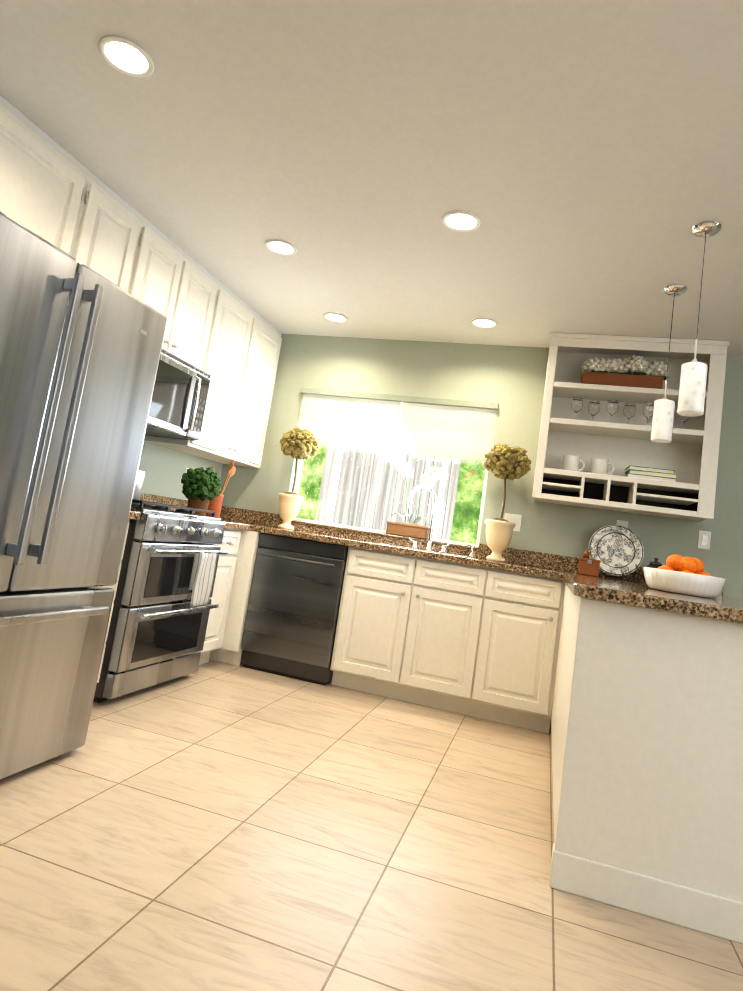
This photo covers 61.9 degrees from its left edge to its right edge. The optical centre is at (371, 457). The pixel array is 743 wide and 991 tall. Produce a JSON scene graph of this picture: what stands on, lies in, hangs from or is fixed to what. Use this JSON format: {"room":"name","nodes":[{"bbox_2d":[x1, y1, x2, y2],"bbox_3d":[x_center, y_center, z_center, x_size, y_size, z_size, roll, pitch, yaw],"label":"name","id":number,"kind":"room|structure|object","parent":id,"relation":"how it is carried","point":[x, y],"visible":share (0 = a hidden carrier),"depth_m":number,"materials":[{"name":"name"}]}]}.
{"room":"kitchen","nodes":[
{"label":"kitchen","id":0,"kind":"room"},
{"bbox_2d":[138,441,222,499],"bbox_3d":[-2.065,-0.305,2.090,0.120,2.560,6.000,6,-7,17],"label":"wall","id":1,"kind":"structure","parent":0,"point":[163,467],"depth_m":4.24,"materials":[{"name":"green paint"}]},
{"bbox_2d":[0,95,281,467],"bbox_3d":[-1.367,-0.727,3.371,0.380,1.098,3.318,6,-7,17],"label":"upper cabinet","id":2,"kind":"object","parent":1,"relation":"attached to","point":[53,192],"visible":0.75,"depth_m":3.45,"materials":[{"name":"white wood"}]},
{"bbox_2d":[145,349,210,440],"bbox_3d":[-1.308,-0.388,3.541,0.467,0.425,0.772,6,-7,17],"label":"microwave","id":3,"kind":"object","parent":2,"relation":"attached to","point":[179,399],"visible":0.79,"depth_m":3.58,"materials":[{"name":"grey metal"}]},
{"bbox_2d":[0,659,742,990],"bbox_3d":[1.142,1.302,0.920,7.000,0.060,6.000,6,-7,17],"label":"floor","id":4,"kind":"structure","parent":0,"point":[212,825],"depth_m":1.80,"materials":[{"name":"tile"}]},
{"bbox_2d":[0,211,166,779],"bbox_3d":[-1.506,0.142,2.081,0.985,1.722,1.022,6,-7,17],"label":"refrigerator","id":5,"kind":"object","parent":4,"relation":"on","point":[80,347],"visible":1,"depth_m":2.08,"materials":[{"name":"grey metal"}]},
{"bbox_2d":[93,469,227,702],"bbox_3d":[-1.312,0.621,3.386,0.764,1.150,0.759,6,-7,17],"label":"range","id":6,"kind":"object","parent":4,"relation":"on","point":[162,606],"visible":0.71,"depth_m":3.15,"materials":[{"name":"grey metal"}]},
{"bbox_2d":[240,533,348,684],"bbox_3d":[-0.437,0.993,4.193,0.604,0.866,0.665,6,-7,17],"label":"dishwasher","id":7,"kind":"object","parent":4,"relation":"on","point":[291,620],"visible":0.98,"depth_m":3.93,"materials":[{"name":"grey metal"}]},
{"bbox_2d":[97,493,742,943],"bbox_3d":[0.099,0.882,3.227,3.598,1.010,2.303,6,-7,17],"label":"base cabinet","id":8,"kind":"object","parent":4,"relation":"on","point":[627,689],"visible":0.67,"depth_m":1.93,"materials":[{"name":"white wood"}]},
{"bbox_2d":[181,467,220,515],"bbox_3d":[-1.065,0.211,3.885,0.247,0.322,0.253,6,-7,17],"label":"boxwood plant","id":9,"kind":"object","parent":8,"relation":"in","point":[201,488],"visible":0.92,"depth_m":3.81,"materials":[{"name":"green plant"}]},
{"bbox_2d":[206,459,235,517],"bbox_3d":[-1.011,0.208,4.135,0.218,0.404,0.199,6,-7,17],"label":"utensil crock","id":10,"kind":"object","parent":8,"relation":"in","point":[215,505],"visible":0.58,"depth_m":4.06,"materials":[{"name":"brown ceramic"}]},
{"bbox_2d":[278,426,318,529],"bbox_3d":[-0.567,0.147,4.567,0.299,0.756,0.285,6,-7,17],"label":"topiary","id":11,"kind":"object","parent":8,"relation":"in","point":[297,443],"visible":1,"depth_m":4.50,"materials":[{"name":"beige ceramic"}]},
{"bbox_2d":[383,452,445,539],"bbox_3d":[0.276,0.273,4.508,0.479,0.603,0.092,6,-7,17],"label":"orchid plant","id":12,"kind":"object","parent":8,"relation":"on","point":[407,529],"visible":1,"depth_m":4.47,"materials":[{"name":"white plant"}]},
{"bbox_2d":[407,485,473,556],"bbox_3d":[0.487,0.423,4.233,0.471,0.441,0.189,6,-7,17],"label":"faucet","id":13,"kind":"object","parent":8,"relation":"in","point":[429,543],"visible":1,"depth_m":4.29,"materials":[{"name":"silver metal"}]},
{"bbox_2d":[484,443,530,561],"bbox_3d":[0.872,0.293,4.107,0.308,0.780,0.324,6,-7,17],"label":"potted plant","id":14,"kind":"object","parent":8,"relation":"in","point":[504,461],"visible":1,"depth_m":4.03,"materials":[{"name":"beige ceramic"}]},
{"bbox_2d":[578,549,600,576],"bbox_3d":[1.349,0.646,3.840,0.128,0.160,0.090,6,-7,17],"label":"wooden caddy","id":15,"kind":"object","parent":8,"relation":"on","point":[588,566],"visible":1,"depth_m":3.80,"materials":[{"name":"brown wood"}]},
{"bbox_2d":[589,525,643,578],"bbox_3d":[1.552,0.593,3.934,0.330,0.338,0.137,6,-7,17],"label":"decorative plate","id":16,"kind":"object","parent":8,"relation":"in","point":[617,550],"visible":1,"depth_m":3.94,"materials":[{"name":"white ceramic"}]},
{"bbox_2d":[635,558,661,582],"bbox_3d":[1.712,0.687,3.752,0.225,0.166,0.148,6,-7,17],"label":"glass teapot","id":17,"kind":"object","parent":8,"relation":"on","point":[654,564],"visible":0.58,"depth_m":3.74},
{"bbox_2d":[643,554,725,597],"bbox_3d":[1.356,0.507,2.694,0.323,0.164,0.323,6,-7,17],"label":"fruit bowl","id":18,"kind":"object","parent":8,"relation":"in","point":[679,574],"visible":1,"depth_m":2.59,"materials":[{"name":"white ceramic"}]},
{"bbox_2d":[0,0,742,357],"bbox_3d":[1.506,-1.153,1.218,7.000,0.060,6.000,6,-7,17],"label":"ceiling","id":19,"kind":"structure","parent":0,"point":[582,160],"depth_m":2.39,"materials":[{"name":"white paint"}]},
{"bbox_2d":[98,36,153,77],"bbox_3d":[-0.831,-1.356,2.102,0.180,0.008,0.180,6,-7,17],"label":"recessed light","id":20,"kind":"object","parent":19,"relation":"in","point":[126,56],"visible":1,"depth_m":2.10,"materials":[{"name":"white glass"}]},
{"bbox_2d":[265,239,296,255],"bbox_3d":[-0.496,-1.150,3.394,0.180,0.008,0.180,6,-7,17],"label":"recessed light","id":21,"kind":"object","parent":19,"relation":"in","point":[280,247],"visible":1,"depth_m":3.39,"materials":[{"name":"white glass"}]},
{"bbox_2d":[323,312,347,322],"bbox_3d":[-0.254,-0.993,4.394,0.180,0.008,0.180,6,-7,17],"label":"recessed light","id":22,"kind":"object","parent":19,"relation":"in","point":[336,317],"visible":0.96,"depth_m":4.39,"materials":[{"name":"white glass"}]},
{"bbox_2d":[442,211,480,231],"bbox_3d":[0.412,-1.082,2.842,0.180,0.008,0.180,6,-7,17],"label":"recessed light","id":23,"kind":"object","parent":19,"relation":"in","point":[462,221],"visible":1,"depth_m":2.84,"materials":[{"name":"white glass"}]},
{"bbox_2d":[470,318,497,327],"bbox_3d":[0.740,-0.884,4.074,0.180,0.008,0.180,6,-7,17],"label":"recessed light","id":24,"kind":"object","parent":19,"relation":"in","point":[483,322],"visible":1,"depth_m":4.07,"materials":[{"name":"white glass"}]},
{"bbox_2d":[651,285,687,442],"bbox_3d":[1.511,-0.477,3.158,0.120,0.802,0.120,6,-7,17],"label":"pendant light","id":25,"kind":"object","parent":19,"relation":"hanging from","point":[662,419],"visible":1,"depth_m":3.09,"materials":[{"name":"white glass"}]},
{"bbox_2d":[677,221,722,416],"bbox_3d":[1.354,-0.572,2.566,0.120,0.802,0.120,6,-7,17],"label":"pendant light","id":26,"kind":"object","parent":19,"relation":"hanging from","point":[692,391],"visible":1,"depth_m":2.50,"materials":[{"name":"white glass"}]},
{"bbox_2d":[220,334,742,598],"bbox_3d":[2.150,0.551,3.987,7.240,2.560,0.140,6,-7,17],"label":"wall","id":27,"kind":"structure","parent":0,"point":[510,380],"depth_m":4.41,"materials":[{"name":"green paint"}]},
{"bbox_2d":[291,402,487,548],"bbox_3d":[0.125,0.057,4.612,1.480,1.032,0.155,6,-7,17],"label":"window","id":28,"kind":"structure","parent":27,"relation":"in","point":[329,518],"depth_m":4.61,"materials":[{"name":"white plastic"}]},
{"bbox_2d":[297,387,498,461],"bbox_3d":[0.151,-0.253,4.586,1.510,0.432,0.043,6,-7,17],"label":"window shade","id":29,"kind":"object","parent":28,"relation":"attached to","point":[454,429],"visible":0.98,"depth_m":4.57,"materials":[{"name":"fabric"}]},
{"bbox_2d":[504,513,521,531],"bbox_3d":[0.967,0.444,4.258,0.116,0.115,0.011,6,-7,17],"label":"electrical outlet plate","id":30,"kind":"object","parent":27,"relation":"attached to","point":[515,518],"visible":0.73,"depth_m":4.25,"materials":[{"name":"white plastic"}]},
{"bbox_2d":[616,520,627,527],"bbox_3d":[1.641,0.469,4.064,0.070,0.115,0.009,6,-7,17],"label":"electrical outlet plate","id":31,"kind":"object","parent":27,"relation":"attached to","point":[622,523],"visible":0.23,"depth_m":4.07,"materials":[{"name":"white plastic"}]},
{"bbox_2d":[532,333,729,520],"bbox_3d":[1.640,-0.206,4.010,1.063,1.092,0.322,6,-7,17],"label":"shelf unit","id":32,"kind":"object","parent":27,"relation":"attached to","point":[689,453],"visible":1,"depth_m":4.02,"materials":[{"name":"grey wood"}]},
{"bbox_2d":[562,455,584,470],"label":"mugs","id":33,"kind":"object","parent":32,"relation":"in","point":[570,462],"depth_m":4.02,"materials":[{"name":"white ceramic"}]},
{"bbox_2d":[571,397,582,419],"label":"glasses","id":34,"kind":"object","parent":32,"relation":"in","point":[577,403],"depth_m":4.08,"materials":[{"name":"clear glass"}]},
{"bbox_2d":[588,401,599,420],"label":"glasses","id":35,"kind":"object","parent":32,"relation":"in","point":[594,406],"depth_m":4.10,"materials":[{"name":"clear glass"}]},
{"bbox_2d":[591,458,613,474],"label":"mugs","id":36,"kind":"object","parent":32,"relation":"in","point":[598,465],"depth_m":3.98,"materials":[{"name":"white ceramic"}]},
{"bbox_2d":[606,400,618,422],"label":"glasses","id":37,"kind":"object","parent":32,"relation":"in","point":[612,406],"depth_m":4.01,"materials":[{"name":"clear glass"}]},
{"bbox_2d":[581,355,667,388],"bbox_3d":[1.655,-0.546,4.064,0.540,0.245,0.209,6,-7,17],"label":"flower box","id":38,"kind":"object","parent":32,"relation":"in","point":[642,372],"visible":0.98,"depth_m":4.01,"materials":[{"name":"brown wood"}]},
{"bbox_2d":[623,403,635,423],"label":"glasses","id":39,"kind":"object","parent":32,"relation":"in","point":[629,409],"depth_m":4.03,"materials":[{"name":"clear glass"}]},
{"bbox_2d":[643,402,653,425],"label":"glasses","id":40,"kind":"object","parent":32,"relation":"in","point":[648,407],"depth_m":3.94,"materials":[{"name":"clear glass"}]},
{"bbox_2d":[625,465,676,481],"bbox_3d":[1.763,0.117,3.926,0.290,0.081,0.206,6,-7,17],"label":"books","id":41,"kind":"object","parent":32,"relation":"in","point":[650,473],"visible":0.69,"depth_m":3.84,"materials":[{"name":"white paper"}]},
{"bbox_2d":[678,414,689,428],"label":"glasses","id":42,"kind":"object","parent":32,"relation":"in","point":[684,418],"depth_m":3.90,"materials":[{"name":"clear glass"}]},
{"bbox_2d":[698,530,710,549],"bbox_3d":[2.108,0.521,3.923,0.070,0.115,0.011,6,-7,17],"label":"switch plate","id":43,"kind":"object","parent":27,"relation":"attached to","point":[704,538],"visible":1,"depth_m":3.92,"materials":[{"name":"white plastic"}]}
]}

